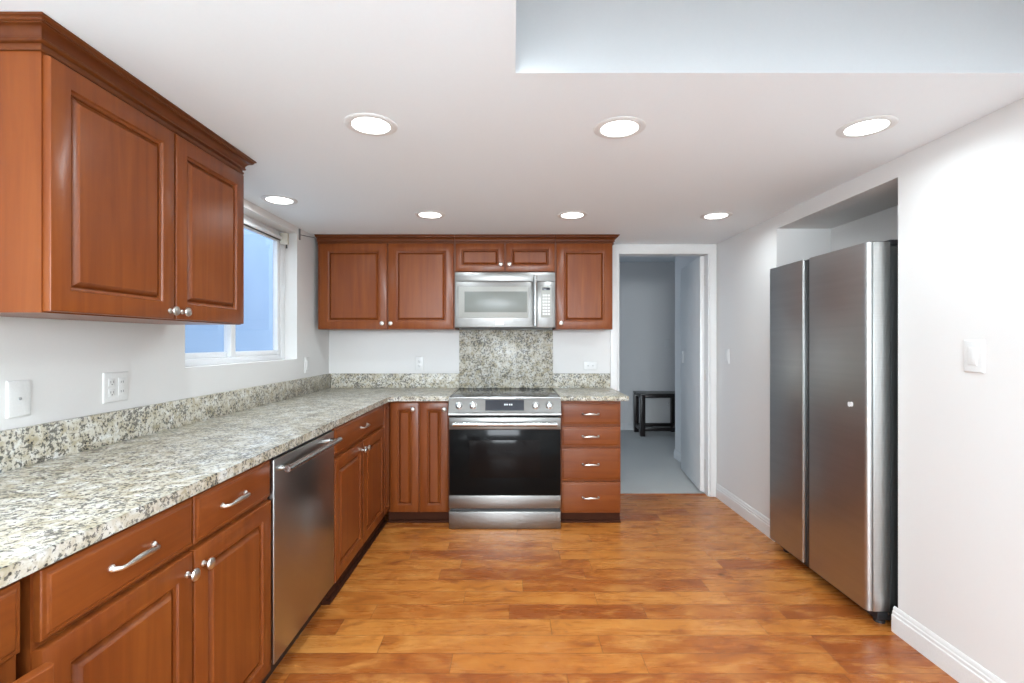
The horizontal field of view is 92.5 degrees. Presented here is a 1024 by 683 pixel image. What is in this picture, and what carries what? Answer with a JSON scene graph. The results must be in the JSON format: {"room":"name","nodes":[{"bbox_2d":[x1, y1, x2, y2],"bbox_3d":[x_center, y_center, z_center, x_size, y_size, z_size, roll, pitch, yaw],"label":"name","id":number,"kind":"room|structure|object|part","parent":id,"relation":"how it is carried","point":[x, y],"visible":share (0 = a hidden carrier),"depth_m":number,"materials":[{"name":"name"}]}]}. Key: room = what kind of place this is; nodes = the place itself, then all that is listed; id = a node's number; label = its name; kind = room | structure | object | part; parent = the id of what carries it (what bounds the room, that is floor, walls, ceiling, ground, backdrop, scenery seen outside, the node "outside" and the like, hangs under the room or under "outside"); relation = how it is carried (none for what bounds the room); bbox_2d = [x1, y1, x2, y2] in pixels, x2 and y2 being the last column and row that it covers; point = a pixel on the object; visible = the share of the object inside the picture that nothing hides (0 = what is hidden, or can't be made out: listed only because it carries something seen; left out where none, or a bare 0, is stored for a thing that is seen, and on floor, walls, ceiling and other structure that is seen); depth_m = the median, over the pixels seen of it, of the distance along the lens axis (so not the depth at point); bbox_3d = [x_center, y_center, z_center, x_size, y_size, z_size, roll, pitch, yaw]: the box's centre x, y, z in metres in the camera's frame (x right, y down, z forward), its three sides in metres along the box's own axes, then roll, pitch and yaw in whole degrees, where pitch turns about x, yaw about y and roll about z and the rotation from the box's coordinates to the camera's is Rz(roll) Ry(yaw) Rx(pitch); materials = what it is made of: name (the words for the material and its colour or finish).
{"room":"kitchen","nodes":[
{"label":"kitchen","id":0,"kind":"room"},
{"bbox_2d":[0,199,328,430],"bbox_3d":[-1.605,0.186,0.445,0.170,2.200,7.490,0,0,0],"label":"wall","id":1,"kind":"structure","parent":0,"point":[64,362],"depth_m":2.01,"materials":[{"name":"white paint"}]},
{"bbox_2d":[6,380,29,418],"bbox_3d":[-1.515,0.176,1.507,0.010,0.112,0.072,0,0,0],"label":"wall plate","id":2,"kind":"object","parent":1,"relation":"attached to","point":[17,392],"visible":1,"depth_m":1.50,"materials":[{"name":"white plastic"}]},
{"bbox_2d":[102,371,127,403],"bbox_3d":[-1.515,0.174,1.876,0.009,0.114,0.117,0,0,0],"label":"wall outlet","id":3,"kind":"object","parent":1,"relation":"attached to","point":[114,384],"visible":1,"depth_m":1.87,"materials":[{"name":"white plastic"}]},
{"bbox_2d":[108,379,114,385],"bbox_3d":[-1.513,0.154,1.852,0.003,0.027,0.029,0,0,0],"label":"receptacle","id":4,"kind":"object","parent":3,"relation":"attached to","point":[111,382],"depth_m":1.85,"materials":[{"name":"white plastic"}]},
{"bbox_2d":[108,389,114,396],"bbox_3d":[-1.513,0.194,1.852,0.003,0.027,0.029,0,0,0],"label":"receptacle","id":5,"kind":"object","parent":3,"relation":"attached to","point":[111,392],"depth_m":1.85,"materials":[{"name":"white plastic"}]},
{"bbox_2d":[118,378,124,394],"bbox_3d":[-1.513,0.174,1.900,0.003,0.066,0.033,0,0,0],"label":"receptacle","id":6,"kind":"object","parent":3,"relation":"attached to","point":[121,381],"depth_m":1.90,"materials":[{"name":"white plastic"}]},
{"bbox_2d":[0,12,256,324],"bbox_3d":[-1.334,-0.442,1.708,0.368,0.736,1.011,0,0,0],"label":"upper cabinet","id":7,"kind":"object","parent":1,"relation":"attached to","point":[118,204],"visible":1,"depth_m":1.42,"materials":[{"name":"brown wood"}]},
{"bbox_3d":[-1.190,-0.405,1.485,0.020,0.654,0.462,0,0,0],"label":"door","id":8,"kind":"part","parent":7,"relation":"part of","materials":[{"name":"brown wood"}]},
{"bbox_3d":[-1.336,-0.775,1.708,0.364,0.070,1.011,0,0,0],"label":"crown moulding","id":9,"kind":"part","parent":7,"relation":"part of","materials":[{"name":"brown wood"}]},
{"bbox_3d":[-1.165,-0.106,1.690,0.030,0.033,0.033,0,0,0],"label":"knob","id":10,"kind":"part","parent":7,"relation":"part of","materials":[{"name":"silver metal"}]},
{"bbox_3d":[-1.165,-0.106,1.752,0.030,0.033,0.033,0,0,0],"label":"knob","id":11,"kind":"part","parent":7,"relation":"part of","materials":[{"name":"silver metal"}]},
{"bbox_3d":[-1.190,-0.405,1.942,0.020,0.654,0.436,0,0,0],"label":"door","id":12,"kind":"part","parent":7,"relation":"part of","materials":[{"name":"brown wood"}]},
{"bbox_2d":[0,373,330,471],"bbox_3d":[-1.509,0.325,2.204,0.020,0.119,3.728,0,0,0],"label":"backsplash","id":13,"kind":"structure","parent":1,"relation":"attached to","point":[27,445],"depth_m":1.92,"materials":[{"name":"stone"}]},
{"bbox_2d":[185,214,288,366],"bbox_3d":[-1.602,-0.320,2.871,0.114,0.888,1.186,0,0,0],"label":"window","id":14,"kind":"structure","parent":1,"relation":"in","point":[229,355],"depth_m":3.22,"materials":[{"name":"white plastic"}]},
{"bbox_3d":[-1.646,-0.315,2.596,0.026,0.808,0.537,0,0,0],"label":"sash","id":15,"kind":"part","parent":14,"relation":"part of","materials":[{"name":"blue glass"}]},
{"bbox_3d":[-1.620,-0.315,3.104,0.026,0.808,0.599,0,0,0],"label":"sash","id":16,"kind":"part","parent":14,"relation":"part of","materials":[{"name":"white plastic"}]},
{"bbox_3d":[-1.591,-0.711,2.832,0.018,0.023,1.087,0,0,0],"label":"rail","id":17,"kind":"part","parent":14,"relation":"part of","materials":[{"name":"white plastic"}]},
{"bbox_3d":[-1.573,-0.697,2.844,0.055,0.105,1.112,0,0,0],"label":"shade rail","id":18,"kind":"part","parent":14,"relation":"part of","materials":[{"name":"white plastic"}]},
{"bbox_2d":[305,357,308,372],"bbox_3d":[-1.515,0.174,3.625,0.010,0.114,0.072,0,0,0],"label":"light switch","id":19,"kind":"object","parent":1,"relation":"attached to","point":[306,358],"visible":1,"depth_m":3.61,"materials":[{"name":"white plastic"}]},
{"bbox_2d":[299,229,315,239],"bbox_3d":[-1.504,-0.765,3.602,0.013,0.078,0.229,0,0,6],"label":"bracket","id":20,"kind":"object","parent":1,"relation":"attached to","point":[299,229],"visible":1,"depth_m":3.50,"materials":[{"name":"grey metal"}]},
{"bbox_2d":[0,0,1023,243],"bbox_3d":[0.465,-1.012,0.445,4.270,0.403,7.490,0,0,0],"label":"ceiling","id":21,"kind":"structure","parent":0,"point":[496,106],"depth_m":1.59,"materials":[{"name":"white paint"}]},
{"bbox_2d":[261,195,297,204],"bbox_3d":[-1.332,-0.808,2.807,0.194,0.005,0.194,0,0,0],"label":"recessed light","id":22,"kind":"object","parent":21,"relation":"in","point":[274,199],"visible":1,"depth_m":2.80,"materials":[{"name":"white plastic"}]},
{"bbox_2d":[344,113,397,135],"bbox_3d":[-0.528,-0.808,1.835,0.194,0.005,0.194,0,0,0],"label":"recessed light","id":23,"kind":"object","parent":21,"relation":"in","point":[369,124],"visible":1,"depth_m":1.82,"materials":[{"name":"white plastic"}]},
{"bbox_2d":[415,211,444,218],"bbox_3d":[-0.524,-0.808,3.131,0.194,0.005,0.194,0,0,0],"label":"recessed light","id":24,"kind":"object","parent":21,"relation":"in","point":[423,214],"visible":1,"depth_m":3.12,"materials":[{"name":"white plastic"}]},
{"bbox_2d":[557,211,586,218],"bbox_3d":[0.386,-0.808,3.141,0.194,0.005,0.194,0,0,0],"label":"recessed light","id":25,"kind":"object","parent":21,"relation":"in","point":[568,214],"visible":1,"depth_m":3.13,"materials":[{"name":"white plastic"}]},
{"bbox_2d":[594,116,645,138],"bbox_3d":[0.408,-0.808,1.861,0.194,0.005,0.194,0,0,0],"label":"recessed light","id":26,"kind":"object","parent":21,"relation":"in","point":[621,127],"visible":1,"depth_m":1.85,"materials":[{"name":"white plastic"}]},
{"bbox_2d":[700,212,731,219],"bbox_3d":[1.314,-0.808,3.157,0.194,0.005,0.194,0,0,0],"label":"recessed light","id":27,"kind":"object","parent":21,"relation":"in","point":[714,215],"visible":1,"depth_m":3.14,"materials":[{"name":"white plastic"}]},
{"bbox_2d":[836,115,898,137],"bbox_3d":[1.340,-0.808,1.852,0.194,0.005,0.194,0,0,0],"label":"recessed light","id":28,"kind":"object","parent":21,"relation":"in","point":[868,126],"visible":1,"depth_m":1.84,"materials":[{"name":"white plastic"}]},
{"bbox_2d":[329,244,716,482],"bbox_3d":[0.455,-0.014,4.130,4.290,2.600,0.120,0,0,0],"label":"wall","id":29,"kind":"structure","parent":0,"point":[350,351],"depth_m":4.07,"materials":[{"name":"white paint"}]},
{"bbox_2d":[314,234,458,329],"bbox_3d":[-0.967,-0.451,3.884,1.058,0.718,0.368,0,0,0],"label":"upper cabinet","id":30,"kind":"object","parent":29,"relation":"attached to","point":[366,281],"visible":1,"depth_m":3.73,"materials":[{"name":"brown wood"}]},
{"bbox_3d":[-1.208,-0.422,3.740,0.509,0.652,0.020,0,0,0],"label":"door","id":31,"kind":"part","parent":30,"relation":"part of","materials":[{"name":"brown wood"}]},
{"bbox_3d":[-0.967,-0.775,3.886,1.058,0.070,0.364,0,0,0],"label":"crown moulding","id":32,"kind":"part","parent":30,"relation":"part of","materials":[{"name":"brown wood"}]},
{"bbox_3d":[-0.693,-0.422,3.740,0.497,0.652,0.020,0,0,0],"label":"door","id":33,"kind":"part","parent":30,"relation":"part of","materials":[{"name":"brown wood"}]},
{"bbox_2d":[331,373,458,387],"bbox_3d":[-0.968,0.325,4.059,1.060,0.119,0.020,0,0,0],"label":"backsplash","id":34,"kind":"structure","parent":29,"relation":"attached to","point":[338,380],"depth_m":4.05,"materials":[{"name":"stone"}]},
{"bbox_2d":[415,357,423,369],"bbox_3d":[-0.768,0.182,4.065,0.072,0.114,0.008,0,0,0],"label":"wall outlet","id":35,"kind":"object","parent":29,"relation":"attached to","point":[419,361],"visible":1,"depth_m":4.06,"materials":[{"name":"white plastic"}]},
{"bbox_2d":[454,234,555,271],"bbox_3d":[-0.052,-0.670,3.884,0.767,0.279,0.368,0,0,0],"label":"upper cabinet","id":36,"kind":"object","parent":29,"relation":"attached to","point":[473,252],"visible":1,"depth_m":3.73,"materials":[{"name":"brown wood"}]},
{"bbox_3d":[-0.244,-0.641,3.740,0.372,0.214,0.020,0,0,0],"label":"door","id":37,"kind":"part","parent":36,"relation":"part of","materials":[{"name":"brown wood"}]},
{"bbox_2d":[455,272,554,328],"bbox_3d":[-0.053,-0.314,3.845,0.760,0.424,0.405,0,0,0],"label":"microwave","id":38,"kind":"object","parent":36,"relation":"attached to","point":[483,300],"visible":1,"depth_m":3.70,"materials":[{"name":"grey metal"}]},
{"bbox_3d":[-0.129,-0.280,3.723,0.608,0.350,0.046,0,0,0],"label":"door","id":39,"kind":"part","parent":38,"relation":"part of","materials":[{"name":"silver metal"}]},
{"bbox_3d":[0.174,-0.304,3.659,0.027,0.376,0.034,0,0,0],"label":"handle","id":40,"kind":"part","parent":38,"relation":"part of","materials":[{"name":"silver metal"}]},
{"bbox_3d":[0.252,-0.280,3.724,0.150,0.350,0.044,0,0,0],"label":"control panel","id":41,"kind":"part","parent":38,"relation":"part of","materials":[{"name":"silver metal"}]},
{"bbox_3d":[-0.052,-0.775,3.727,0.767,0.070,0.046,0,0,0],"label":"crown moulding","id":42,"kind":"part","parent":36,"relation":"part of","materials":[{"name":"brown wood"}]},
{"bbox_3d":[0.139,-0.641,3.740,0.373,0.214,0.020,0,0,0],"label":"door","id":43,"kind":"part","parent":36,"relation":"part of","materials":[{"name":"brown wood"}]},
{"bbox_2d":[459,330,552,387],"bbox_3d":[-0.049,0.143,4.059,0.774,0.481,0.020,0,0,0],"label":"backsplash","id":44,"kind":"structure","parent":29,"relation":"attached to","point":[487,358],"depth_m":4.05,"materials":[{"name":"stone"}]},
{"bbox_2d":[553,373,609,387],"bbox_3d":[0.576,0.325,4.059,0.472,0.119,0.020,0,0,0],"label":"backsplash","id":45,"kind":"structure","parent":29,"relation":"attached to","point":[560,380],"depth_m":4.05,"materials":[{"name":"stone"}]},
{"bbox_2d":[552,234,619,329],"bbox_3d":[0.574,-0.451,3.884,0.482,0.718,0.368,0,0,0],"label":"upper cabinet","id":46,"kind":"object","parent":29,"relation":"attached to","point":[583,262],"visible":0.99,"depth_m":3.73,"materials":[{"name":"brown wood"}]},
{"bbox_3d":[0.574,-0.775,3.886,0.482,0.070,0.364,0,0,0],"label":"crown moulding","id":47,"kind":"part","parent":46,"relation":"part of","materials":[{"name":"brown wood"}]},
{"bbox_2d":[584,361,596,369],"bbox_3d":[0.651,0.201,4.065,0.112,0.090,0.010,0,0,0],"label":"wall outlet","id":48,"kind":"object","parent":29,"relation":"attached to","point":[588,365],"visible":1,"depth_m":4.06,"materials":[{"name":"white plastic"}]},
{"bbox_2d":[610,245,715,496],"bbox_3d":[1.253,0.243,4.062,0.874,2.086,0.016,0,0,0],"label":"trim","id":49,"kind":"structure","parent":29,"relation":"attached to","point":[615,248],"depth_m":4.05,"materials":[{"name":"white wood"}]},
{"bbox_2d":[621,493,704,493],"bbox_3d":[1.256,1.284,4.125,0.741,0.005,0.014,0,0,0],"label":"trim","id":50,"kind":"structure","parent":29,"relation":"attached to","point":[621,493],"depth_m":4.13,"materials":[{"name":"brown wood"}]},
{"bbox_2d":[681,256,704,490],"bbox_3d":[1.654,0.272,4.499,0.051,1.985,0.755,0,0,7],"label":"door","id":51,"kind":"structure","parent":29,"relation":"in","point":[692,274],"depth_m":4.36,"materials":[{"name":"white wood"}]},
{"bbox_2d":[265,494,958,682],"bbox_3d":[0.465,1.316,2.214,4.270,0.060,3.828,0,0,0],"label":"floor","id":52,"kind":"structure","parent":0,"point":[683,589],"depth_m":2.31,"materials":[{"name":"brown wood"}]},
{"bbox_2d":[0,581,53,682],"bbox_3d":[-1.148,0.852,0.617,0.741,0.868,0.514,0,0,0],"label":"base cabinet","id":53,"kind":"object","parent":52,"relation":"on","point":[9,594],"visible":0.92,"depth_m":0.85,"materials":[{"name":"brown wood"}]},
{"bbox_3d":[-0.875,0.487,0.622,0.020,0.127,0.494,0,0,0],"label":"drawer","id":54,"kind":"part","parent":53,"relation":"part of","materials":[{"name":"brown wood"}]},
{"bbox_3d":[-0.842,0.872,0.621,0.020,0.618,0.480,0,0,8],"label":"door","id":55,"kind":"part","parent":53,"relation":"part of","materials":[{"name":"brown wood"}]},
{"bbox_2d":[16,460,270,682],"bbox_3d":[-1.176,0.852,1.336,0.684,0.868,0.872,0,0,0],"label":"base cabinet","id":56,"kind":"object","parent":52,"relation":"on","point":[181,593],"visible":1,"depth_m":1.23,"materials":[{"name":"brown wood"}]},
{"bbox_3d":[-0.875,0.875,1.117,0.020,0.611,0.427,0,0,0],"label":"door","id":57,"kind":"part","parent":56,"relation":"part of","materials":[{"name":"brown wood"}]},
{"bbox_3d":[-0.875,0.490,1.120,0.020,0.132,0.428,0,0,0],"label":"drawer","id":58,"kind":"part","parent":56,"relation":"part of","materials":[{"name":"brown wood"}]},
{"bbox_3d":[-0.850,0.489,1.120,0.031,0.018,0.141,0,0,0],"label":"handle","id":59,"kind":"part","parent":56,"relation":"part of","materials":[{"name":"silver metal"}]},
{"bbox_3d":[-0.850,0.621,1.305,0.030,0.033,0.033,0,0,0],"label":"knob","id":60,"kind":"part","parent":56,"relation":"part of","materials":[{"name":"silver metal"}]},
{"bbox_3d":[-0.850,0.621,1.372,0.030,0.033,0.033,0,0,0],"label":"knob","id":61,"kind":"part","parent":56,"relation":"part of","materials":[{"name":"silver metal"}]},
{"bbox_3d":[-0.875,0.875,1.550,0.020,0.611,0.424,0,0,0],"label":"door","id":62,"kind":"part","parent":56,"relation":"part of","materials":[{"name":"brown wood"}]},
{"bbox_3d":[-0.875,0.490,1.552,0.020,0.132,0.420,0,0,0],"label":"drawer","id":63,"kind":"part","parent":56,"relation":"part of","materials":[{"name":"brown wood"}]},
{"bbox_3d":[-0.850,0.489,1.525,0.031,0.018,0.141,0,0,0],"label":"handle","id":64,"kind":"part","parent":56,"relation":"part of","materials":[{"name":"silver metal"}]},
{"bbox_2d":[261,429,342,682],"bbox_3d":[-1.163,0.853,2.082,0.694,0.866,0.604,0,0,0],"label":"dishwasher","id":65,"kind":"object","parent":52,"relation":"on","point":[301,496],"visible":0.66,"depth_m":1.99,"materials":[{"name":"grey metal"}]},
{"bbox_3d":[-0.828,0.471,2.083,0.025,0.025,0.550,0,0,0],"label":"handle","id":66,"kind":"part","parent":65,"relation":"part of","materials":[{"name":"silver metal"}]},
{"bbox_2d":[321,402,388,604],"bbox_3d":[-1.176,0.852,2.938,0.684,0.868,1.092,0,0,0],"label":"base cabinet","id":67,"kind":"object","parent":52,"relation":"on","point":[361,459],"visible":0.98,"depth_m":2.78,"materials":[{"name":"brown wood"}]},
{"bbox_2d":[0,388,458,588],"bbox_3d":[-0.979,0.401,2.204,1.078,0.033,3.728,0,0,0],"label":"countertop","id":68,"kind":"structure","parent":67,"relation":"on","point":[52,510],"depth_m":1.47,"materials":[{"name":"stone"}]},
{"bbox_3d":[-0.875,0.882,2.629,0.020,0.608,0.454,0,0,0],"label":"door","id":69,"kind":"part","parent":67,"relation":"part of","materials":[{"name":"brown wood"}]},
{"bbox_3d":[-0.875,0.492,2.862,0.020,0.137,0.920,0,0,0],"label":"drawer","id":70,"kind":"part","parent":67,"relation":"part of","materials":[{"name":"brown wood"}]},
{"bbox_3d":[-0.875,0.882,3.092,0.020,0.608,0.460,0,0,0],"label":"door","id":71,"kind":"part","parent":67,"relation":"part of","materials":[{"name":"brown wood"}]},
{"bbox_3d":[-0.875,0.805,3.397,0.020,0.762,0.123,0,0,0],"label":"corner panel","id":72,"kind":"part","parent":67,"relation":"part of","materials":[{"name":"brown wood"}]},
{"bbox_2d":[388,401,449,522],"bbox_3d":[-0.662,0.852,3.751,0.441,0.868,0.634,0,0,0],"label":"base cabinet","id":73,"kind":"object","parent":52,"relation":"on","point":[418,430],"visible":0.92,"depth_m":3.47,"materials":[{"name":"brown wood"}]},
{"bbox_3d":[-0.761,0.819,3.475,0.202,0.778,0.020,0,0,0],"label":"door","id":74,"kind":"part","parent":73,"relation":"part of","materials":[{"name":"brown wood"}]},
{"bbox_3d":[-0.552,0.819,3.475,0.200,0.778,0.020,0,0,0],"label":"door","id":75,"kind":"part","parent":73,"relation":"part of","materials":[{"name":"brown wood"}]},
{"bbox_2d":[448,388,560,528],"bbox_3d":[-0.049,0.834,3.668,0.770,0.904,0.758,0,0,0],"label":"range","id":76,"kind":"object","parent":52,"relation":"on","point":[505,443],"visible":1,"depth_m":3.36,"materials":[{"name":"grey metal"}]},
{"bbox_3d":[-0.361,0.439,3.347,0.052,0.051,0.036,0,0,0],"label":"knob","id":77,"kind":"part","parent":76,"relation":"part of","materials":[{"name":"silver metal"}]},
{"bbox_3d":[-0.266,0.439,3.347,0.052,0.051,0.036,0,0,0],"label":"knob","id":78,"kind":"part","parent":76,"relation":"part of","materials":[{"name":"silver metal"}]},
{"bbox_3d":[-0.049,0.560,3.310,0.706,0.034,0.041,0,0,0],"label":"handle","id":79,"kind":"part","parent":76,"relation":"part of","materials":[{"name":"silver metal"}]},
{"bbox_3d":[-0.049,0.451,3.375,0.770,0.122,0.074,0,0,0],"label":"control panel","id":80,"kind":"part","parent":76,"relation":"part of","materials":[{"name":"silver metal"}]},
{"bbox_3d":[-0.049,1.224,3.382,0.766,0.119,0.060,0,0,0],"label":"storage drawer","id":81,"kind":"part","parent":76,"relation":"part of","materials":[{"name":"silver metal"}]},
{"bbox_3d":[-0.049,0.561,3.362,0.766,0.081,0.010,0,0,0],"label":"rail","id":82,"kind":"part","parent":76,"relation":"part of","materials":[{"name":"silver metal"}]},
{"bbox_3d":[-0.049,0.829,3.363,0.764,0.450,0.008,0,0,0],"label":"oven glass","id":83,"kind":"part","parent":76,"relation":"part of","materials":[{"name":"black glass"}]},
{"bbox_3d":[-0.049,1.100,3.362,0.766,0.088,0.010,0,0,0],"label":"rail","id":84,"kind":"part","parent":76,"relation":"part of","materials":[{"name":"silver metal"}]},
{"bbox_2d":[449,388,560,397],"bbox_3d":[-0.049,0.394,3.712,0.770,0.023,0.669,0,0,0],"label":"cooktop","id":85,"kind":"object","parent":76,"relation":"in","point":[461,392],"depth_m":3.62,"materials":[{"name":"black metal"}]},
{"bbox_3d":[-0.049,0.833,3.389,0.766,0.627,0.046,0,0,0],"label":"oven door","id":86,"kind":"part","parent":76,"relation":"part of","materials":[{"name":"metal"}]},
{"bbox_3d":[0.163,0.439,3.347,0.052,0.051,0.036,0,0,0],"label":"knob","id":87,"kind":"part","parent":76,"relation":"part of","materials":[{"name":"silver metal"}]},
{"bbox_3d":[0.256,0.439,3.347,0.052,0.051,0.036,0,0,0],"label":"knob","id":88,"kind":"part","parent":76,"relation":"part of","materials":[{"name":"silver metal"}]},
{"bbox_2d":[559,401,620,522],"bbox_3d":[0.557,0.852,3.751,0.429,0.868,0.634,0,0,0],"label":"base cabinet","id":89,"kind":"object","parent":52,"relation":"on","point":[590,430],"visible":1,"depth_m":3.46,"materials":[{"name":"brown wood"}]},
{"bbox_3d":[0.558,1.104,3.475,0.416,0.220,0.020,0,0,0],"label":"drawer","id":90,"kind":"part","parent":89,"relation":"part of","materials":[{"name":"brown wood"}]},
{"bbox_3d":[0.558,0.869,3.475,0.416,0.228,0.020,0,0,0],"label":"drawer","id":91,"kind":"part","parent":89,"relation":"part of","materials":[{"name":"brown wood"}]},
{"bbox_3d":[0.558,0.671,3.475,0.416,0.139,0.020,0,0,0],"label":"drawer","id":92,"kind":"part","parent":89,"relation":"part of","materials":[{"name":"brown wood"}]},
{"bbox_3d":[0.558,0.513,3.475,0.416,0.150,0.020,0,0,0],"label":"drawer","id":93,"kind":"part","parent":89,"relation":"part of","materials":[{"name":"brown wood"}]},
{"bbox_2d":[553,388,628,400],"bbox_3d":[0.583,0.401,3.737,0.483,0.033,0.625,0,0,0],"label":"countertop","id":94,"kind":"structure","parent":89,"relation":"on","point":[566,394],"depth_m":3.55,"materials":[{"name":"stone"}]},
{"bbox_3d":[0.556,1.103,3.450,0.128,0.018,0.031,0,0,0],"label":"handle","id":95,"kind":"part","parent":89,"relation":"part of","materials":[{"name":"silver metal"}]},
{"bbox_3d":[0.556,0.868,3.450,0.128,0.018,0.031,0,0,0],"label":"handle","id":96,"kind":"part","parent":89,"relation":"part of","materials":[{"name":"silver metal"}]},
{"bbox_3d":[0.556,0.671,3.450,0.128,0.018,0.031,0,0,0],"label":"handle","id":97,"kind":"part","parent":89,"relation":"part of","materials":[{"name":"silver metal"}]},
{"bbox_2d":[770,240,897,623],"bbox_3d":[2.000,0.412,2.627,0.801,1.748,0.850,0,0,0],"label":"refrigerator","id":98,"kind":"object","parent":52,"relation":"on","point":[834,315],"visible":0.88,"depth_m":2.40,"materials":[{"name":"grey metal"}]},
{"bbox_3d":[1.649,0.384,2.872,0.098,1.665,0.360,0,0,0],"label":"freezer door","id":99,"kind":"part","parent":98,"relation":"part of","materials":[{"name":"silver metal"}]},
{"bbox_3d":[1.649,0.384,2.422,0.098,1.665,0.435,0,0,0],"label":"fridge door","id":100,"kind":"part","parent":98,"relation":"part of","materials":[{"name":"silver metal"}]},
{"bbox_3d":[1.662,0.384,2.204,0.076,1.661,0.003,0,0,0],"label":"trim","id":101,"kind":"part","parent":98,"relation":"part of","materials":[{"name":"silver metal"}]},
{"bbox_2d":[619,262,674,422],"bbox_3d":[0.750,0.036,7.210,5.300,2.500,0.180,0,0,0],"label":"wall","id":102,"kind":"structure","parent":0,"point":[646,289],"depth_m":7.12,"materials":[{"name":"white paint"}]},
{"bbox_2d":[621,423,632,429],"bbox_3d":[0.750,1.236,7.112,5.100,0.100,0.015,0,0,0],"label":"baseboard","id":103,"kind":"structure","parent":102,"relation":"attached to","point":[624,426],"depth_m":7.11,"materials":[{"name":"white wood"}]},
{"bbox_2d":[666,400,669,407],"bbox_3d":[2.270,0.911,7.115,0.072,0.114,0.008,0,0,0],"label":"wall outlet","id":104,"kind":"object","parent":102,"relation":"attached to","point":[667,401],"visible":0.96,"depth_m":7.11,"materials":[{"name":"white plastic"}]},
{"bbox_2d":[619,256,674,261],"bbox_3d":[0.750,-1.209,5.745,5.300,0.110,3.110,0,0,0],"label":"ceiling","id":105,"kind":"structure","parent":0,"point":[621,258],"depth_m":6.85,"materials":[{"name":"white paint"}]},
{"bbox_2d":[621,430,703,492],"bbox_3d":[0.750,1.314,5.714,5.300,0.064,3.172,0,0,0],"label":"floor","id":106,"kind":"structure","parent":0,"point":[649,464],"depth_m":5.07,"materials":[{"name":"grey carpet"}]},
{"bbox_2d":[633,391,674,436],"bbox_3d":[2.027,0.994,6.800,0.593,0.576,0.408,0,0,0],"label":"end table","id":107,"kind":"object","parent":106,"relation":"on","point":[642,426],"visible":0.65,"depth_m":6.78,"materials":[{"name":"black wood"}]},
{"bbox_3d":[1.766,1.004,6.969,0.062,0.556,0.062,0,0,0],"label":"leg","id":108,"kind":"part","parent":107,"relation":"part of","materials":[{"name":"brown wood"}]},
{"bbox_3d":[1.766,1.004,6.631,0.062,0.556,0.062,0,0,0],"label":"leg","id":109,"kind":"part","parent":107,"relation":"part of","materials":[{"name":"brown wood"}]},
{"bbox_3d":[2.289,1.004,6.969,0.062,0.556,0.062,0,0,0],"label":"leg","id":110,"kind":"part","parent":107,"relation":"part of","materials":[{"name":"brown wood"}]},
{"bbox_2d":[675,256,699,452],"bbox_3d":[2.600,0.036,5.655,1.600,2.500,2.930,0,0,0],"label":"wall","id":111,"kind":"structure","parent":0,"point":[680,261],"depth_m":5.30,"materials":[{"name":"white paint"}]},
{"bbox_2d":[674,449,680,462],"bbox_3d":[1.792,1.236,4.800,0.015,0.100,1.220,0,0,0],"label":"baseboard","id":112,"kind":"structure","parent":111,"relation":"attached to","point":[677,455],"depth_m":5.29,"materials":[{"name":"white wood"}]},
{"bbox_2d":[717,97,1023,682],"bbox_3d":[2.150,-0.014,0.445,0.900,2.600,7.490,0,0,0],"label":"wall","id":113,"kind":"structure","parent":0,"point":[958,195],"depth_m":1.91,"materials":[{"name":"white paint"}]},
{"bbox_2d":[725,349,728,363],"bbox_3d":[1.695,0.116,3.866,0.010,0.114,0.072,0,0,0],"label":"light switch","id":114,"kind":"object","parent":113,"relation":"attached to","point":[726,350],"visible":1,"depth_m":3.85,"materials":[{"name":"white plastic"}]},
{"bbox_2d":[716,483,774,541],"bbox_3d":[1.692,1.230,3.608,0.015,0.112,0.923,0,0,0],"label":"baseboard","id":115,"kind":"structure","parent":113,"relation":"attached to","point":[758,520],"depth_m":3.55,"materials":[{"name":"white wood"}]},
{"bbox_2d":[831,205,897,251],"bbox_3d":[2.275,-0.614,2.652,0.450,0.220,0.989,0,0,0],"label":"wall","id":116,"kind":"structure","parent":113,"relation":"attached to","point":[882,225],"depth_m":2.82,"materials":[{"name":"white paint"}]},
{"bbox_2d":[891,606,1005,682],"bbox_3d":[1.692,1.230,-0.562,0.015,0.112,5.476,0,0,0],"label":"baseboard","id":117,"kind":"structure","parent":113,"relation":"attached to","point":[948,658],"depth_m":1.94,"materials":[{"name":"white wood"}]},
{"bbox_2d":[964,340,984,372],"bbox_3d":[1.695,0.054,1.800,0.010,0.120,0.078,0,0,0],"label":"light switch","id":118,"kind":"object","parent":113,"relation":"attached to","point":[974,350],"visible":1,"depth_m":1.79,"materials":[{"name":"white plastic"}]},
{"bbox_3d":[-2.395,1.586,3.000,1.410,0.100,9.000,0,0,0],"label":"ground","id":119,"kind":"structure","parent":0,"visible":0},
{"bbox_2d":[185,228,272,352],"bbox_3d":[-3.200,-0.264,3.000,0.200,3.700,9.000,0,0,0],"label":"window","id":120,"kind":"structure","parent":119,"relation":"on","point":[256,333],"depth_m":5.83,"materials":[{"name":"blue glass"}]}
]}

